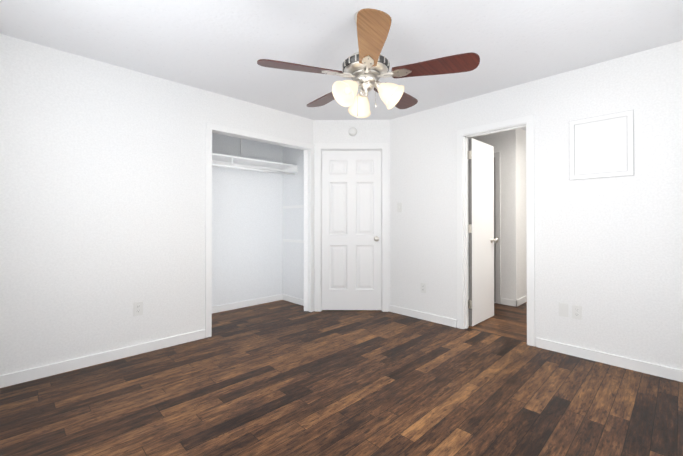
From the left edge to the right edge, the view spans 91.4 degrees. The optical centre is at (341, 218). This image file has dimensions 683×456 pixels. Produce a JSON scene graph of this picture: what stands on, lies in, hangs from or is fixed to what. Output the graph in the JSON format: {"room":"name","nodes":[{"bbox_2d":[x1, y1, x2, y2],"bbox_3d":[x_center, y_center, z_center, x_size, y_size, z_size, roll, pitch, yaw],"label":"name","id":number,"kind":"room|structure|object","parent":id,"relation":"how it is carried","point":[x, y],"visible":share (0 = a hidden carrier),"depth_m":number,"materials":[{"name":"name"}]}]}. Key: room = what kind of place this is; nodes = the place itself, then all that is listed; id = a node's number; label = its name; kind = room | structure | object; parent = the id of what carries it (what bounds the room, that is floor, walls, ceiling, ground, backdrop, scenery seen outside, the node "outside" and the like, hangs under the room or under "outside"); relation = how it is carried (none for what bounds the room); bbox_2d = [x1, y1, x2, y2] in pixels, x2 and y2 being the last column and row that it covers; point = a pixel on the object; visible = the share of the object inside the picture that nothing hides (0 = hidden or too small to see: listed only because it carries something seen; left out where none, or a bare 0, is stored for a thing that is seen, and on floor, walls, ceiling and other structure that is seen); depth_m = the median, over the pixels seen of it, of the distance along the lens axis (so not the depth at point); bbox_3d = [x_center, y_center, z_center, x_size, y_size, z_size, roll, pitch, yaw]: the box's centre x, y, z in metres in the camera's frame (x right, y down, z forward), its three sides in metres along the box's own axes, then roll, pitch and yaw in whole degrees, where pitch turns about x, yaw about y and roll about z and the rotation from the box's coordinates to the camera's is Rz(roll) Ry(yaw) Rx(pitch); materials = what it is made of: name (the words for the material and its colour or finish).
{"room":"empty bedroom","nodes":[
{"label":"empty bedroom","id":0,"kind":"room"},
{"bbox_2d":[0,34,312,374],"bbox_3d":[-1.473,-0.053,3.235,3.405,2.440,0.110,0,-1,-44],"label":"wall","id":1,"kind":"structure","parent":0,"point":[102,195],"depth_m":2.69,"materials":[{"name":"paint"}]},
{"bbox_2d":[0,329,204,387],"bbox_3d":[-1.943,1.122,2.680,1.690,0.082,0.013,0,-1,-44],"label":"baseboard","id":2,"kind":"structure","parent":1,"relation":"attached to","point":[14,378],"depth_m":2.65,"materials":[{"name":"white paint"}]},
{"bbox_2d":[133,301,142,315],"bbox_3d":[-1.753,0.774,2.872,0.072,0.117,0.008,0,-1,-44],"label":"outlet","id":3,"kind":"object","parent":1,"relation":"attached to","point":[137,308],"visible":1,"depth_m":2.87,"materials":[{"name":"white plastic"}]},
{"bbox_2d":[205,123,313,337],"bbox_3d":[-0.848,0.112,3.759,1.369,2.118,0.014,0,-1,-44],"label":"trim","id":4,"kind":"structure","parent":1,"relation":"attached to","point":[210,127],"depth_m":3.31,"materials":[{"name":"white paint"}]},
{"bbox_2d":[212,133,283,306],"bbox_3d":[-1.572,-0.045,4.265,2.105,2.440,0.110,0,-1,-44],"label":"wall","id":5,"kind":"structure","parent":0,"point":[254,225],"depth_m":4.48,"materials":[{"name":"paint"}]},
{"bbox_2d":[212,294,283,313],"bbox_3d":[-1.529,1.133,4.212,1.885,0.082,0.013,0,-1,-44],"label":"baseboard","id":6,"kind":"structure","parent":5,"relation":"attached to","point":[215,309],"depth_m":4.46,"materials":[{"name":"white paint"}]},
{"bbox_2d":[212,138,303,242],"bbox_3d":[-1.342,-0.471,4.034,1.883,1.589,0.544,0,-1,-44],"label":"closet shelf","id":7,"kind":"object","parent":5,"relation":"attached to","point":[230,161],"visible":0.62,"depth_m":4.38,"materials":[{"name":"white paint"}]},
{"bbox_2d":[284,147,303,298],"bbox_3d":[-0.576,-0.042,4.673,0.110,2.440,0.690,0,-1,-44],"label":"wall","id":8,"kind":"structure","parent":0,"point":[293,184],"depth_m":4.68,"materials":[{"name":"paint"}]},
{"bbox_2d":[284,294,303,305],"bbox_3d":[-0.614,1.136,4.617,0.013,0.082,0.675,0,-1,-44],"label":"baseboard","id":9,"kind":"structure","parent":8,"relation":"attached to","point":[292,299],"depth_m":4.65,"materials":[{"name":"white paint"}]},
{"bbox_2d":[0,300,682,455],"bbox_3d":[0.792,1.198,3.309,6.760,0.060,5.010,0,-1,-44],"label":"floor","id":10,"kind":"structure","parent":0,"point":[281,378],"depth_m":2.16,"materials":[{"name":"brown wood"}]},
{"bbox_2d":[512,295,526,306],"bbox_3d":[2.867,1.139,4.976,1.463,0.082,0.013,0,-1,-44],"label":"baseboard","id":11,"kind":"structure","parent":10,"relation":"on","point":[522,300],"depth_m":4.53,"materials":[{"name":"white paint"}]},
{"bbox_2d":[0,0,682,130],"bbox_3d":[0.792,-1.312,3.328,6.760,0.080,5.010,0,-1,-44],"label":"ceiling","id":12,"kind":"structure","parent":0,"point":[222,47],"depth_m":2.36,"materials":[{"name":"paint"}]},
{"bbox_2d":[257,8,479,117],"bbox_3d":[0.154,-0.952,2.136,1.264,0.656,1.264,0,-1,-44],"label":"ceiling fan","id":13,"kind":"object","parent":12,"relation":"hanging from","point":[365,68],"visible":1,"depth_m":1.99,"materials":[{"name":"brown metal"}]},
{"bbox_2d":[304,120,389,310],"bbox_3d":[0.130,-0.045,4.297,1.221,2.440,0.110,0,0,1],"label":"wall","id":14,"kind":"structure","parent":0,"point":[336,131],"depth_m":4.25,"materials":[{"name":"paint"}]},
{"bbox_2d":[315,143,387,311],"bbox_3d":[0.130,0.105,4.290,0.928,2.139,0.126,0,0,1],"label":"door frame","id":15,"kind":"structure","parent":14,"relation":"attached to","point":[320,147],"depth_m":4.23,"materials":[{"name":"white paint"}]},
{"bbox_2d":[322,150,381,309],"bbox_3d":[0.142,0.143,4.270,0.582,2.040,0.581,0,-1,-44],"label":"door","id":16,"kind":"structure","parent":14,"relation":"in","point":[351,238],"depth_m":4.25,"materials":[{"name":"white paint"}]},
{"bbox_2d":[348,127,356,135],"bbox_3d":[0.144,-1.113,4.231,0.112,0.112,0.034,0,0,1],"label":"smoke detector","id":17,"kind":"object","parent":14,"relation":"attached to","point":[352,131],"visible":1,"depth_m":4.22,"materials":[{"name":"white plastic"}]},
{"bbox_2d":[468,128,526,302],"bbox_3d":[1.903,-0.033,5.980,1.450,2.440,2.760,0,-1,-44],"label":"wall","id":18,"kind":"structure","parent":0,"point":[509,146],"depth_m":4.58,"materials":[{"name":"paint"}]},
{"bbox_2d":[468,152,500,303],"bbox_3d":[1.897,0.126,4.938,0.014,2.108,0.876,0,-1,-44],"label":"door frame","id":19,"kind":"structure","parent":18,"relation":"attached to","point":[498,271],"depth_m":4.64,"materials":[{"name":"white wood"}]},
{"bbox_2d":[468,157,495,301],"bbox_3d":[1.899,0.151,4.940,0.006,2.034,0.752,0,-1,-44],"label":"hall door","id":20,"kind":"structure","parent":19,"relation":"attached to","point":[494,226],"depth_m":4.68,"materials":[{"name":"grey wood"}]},
{"bbox_2d":[390,40,682,369],"bbox_3d":[1.751,-0.053,3.160,0.110,2.440,3.442,0,-1,-44],"label":"wall","id":21,"kind":"structure","parent":0,"point":[609,255],"depth_m":2.80,"materials":[{"name":"paint"}]},
{"bbox_2d":[397,203,401,211],"bbox_3d":[0.717,-0.142,4.125,0.017,0.117,0.072,0,-1,-44],"label":"light switch","id":22,"kind":"object","parent":21,"relation":"attached to","point":[399,207],"visible":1,"depth_m":4.13,"materials":[{"name":"white plastic"}]},
{"bbox_2d":[389,305,456,327],"bbox_3d":[0.925,1.131,3.906,0.013,0.082,0.897,0,-1,-44],"label":"baseboard","id":23,"kind":"structure","parent":21,"relation":"attached to","point":[399,310],"depth_m":3.86,"materials":[{"name":"white paint"}]},
{"bbox_2d":[421,283,425,292],"bbox_3d":[0.954,0.804,3.883,0.008,0.117,0.072,0,-1,-44],"label":"outlet","id":24,"kind":"object","parent":21,"relation":"attached to","point":[423,287],"visible":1,"depth_m":3.88,"materials":[{"name":"white plastic"}]},
{"bbox_2d":[468,138,497,325],"bbox_3d":[1.607,0.142,3.813,0.607,2.035,0.177,0,-1,-44],"label":"hall door","id":25,"kind":"structure","parent":21,"relation":"in","point":[481,229],"depth_m":3.76,"materials":[{"name":"white paint"}]},
{"bbox_2d":[457,115,534,346],"bbox_3d":[1.552,0.107,3.362,0.138,2.122,0.744,0,-1,-44],"label":"trim","id":26,"kind":"structure","parent":21,"relation":"attached to","point":[464,135],"depth_m":3.44,"materials":[{"name":"white paint"}]},
{"bbox_2d":[559,302,568,316],"bbox_3d":[1.927,0.789,2.889,0.006,0.117,0.072,0,-1,-44],"label":"outlet","id":27,"kind":"object","parent":21,"relation":"attached to","point":[563,309],"visible":1,"depth_m":2.88,"materials":[{"name":"white plastic"}]},
{"bbox_2d":[572,305,581,319],"bbox_3d":[1.994,0.791,2.820,0.008,0.117,0.072,0,-1,-44],"label":"outlet","id":28,"kind":"object","parent":21,"relation":"attached to","point":[576,311],"visible":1,"depth_m":2.82,"materials":[{"name":"white plastic"}]},
{"bbox_2d":[569,110,633,179],"bbox_3d":[2.104,-0.587,2.713,0.015,0.508,0.421,0,-1,-44],"label":"access panel","id":29,"kind":"object","parent":21,"relation":"attached to","point":[602,146],"visible":1,"depth_m":2.70,"materials":[{"name":"white paint"}]},
{"bbox_2d":[536,338,682,381],"bbox_3d":[2.295,1.121,2.507,0.013,0.082,1.480,0,-1,-44],"label":"baseboard","id":30,"kind":"structure","parent":21,"relation":"attached to","point":[623,362],"depth_m":2.64,"materials":[{"name":"white paint"}]}
]}

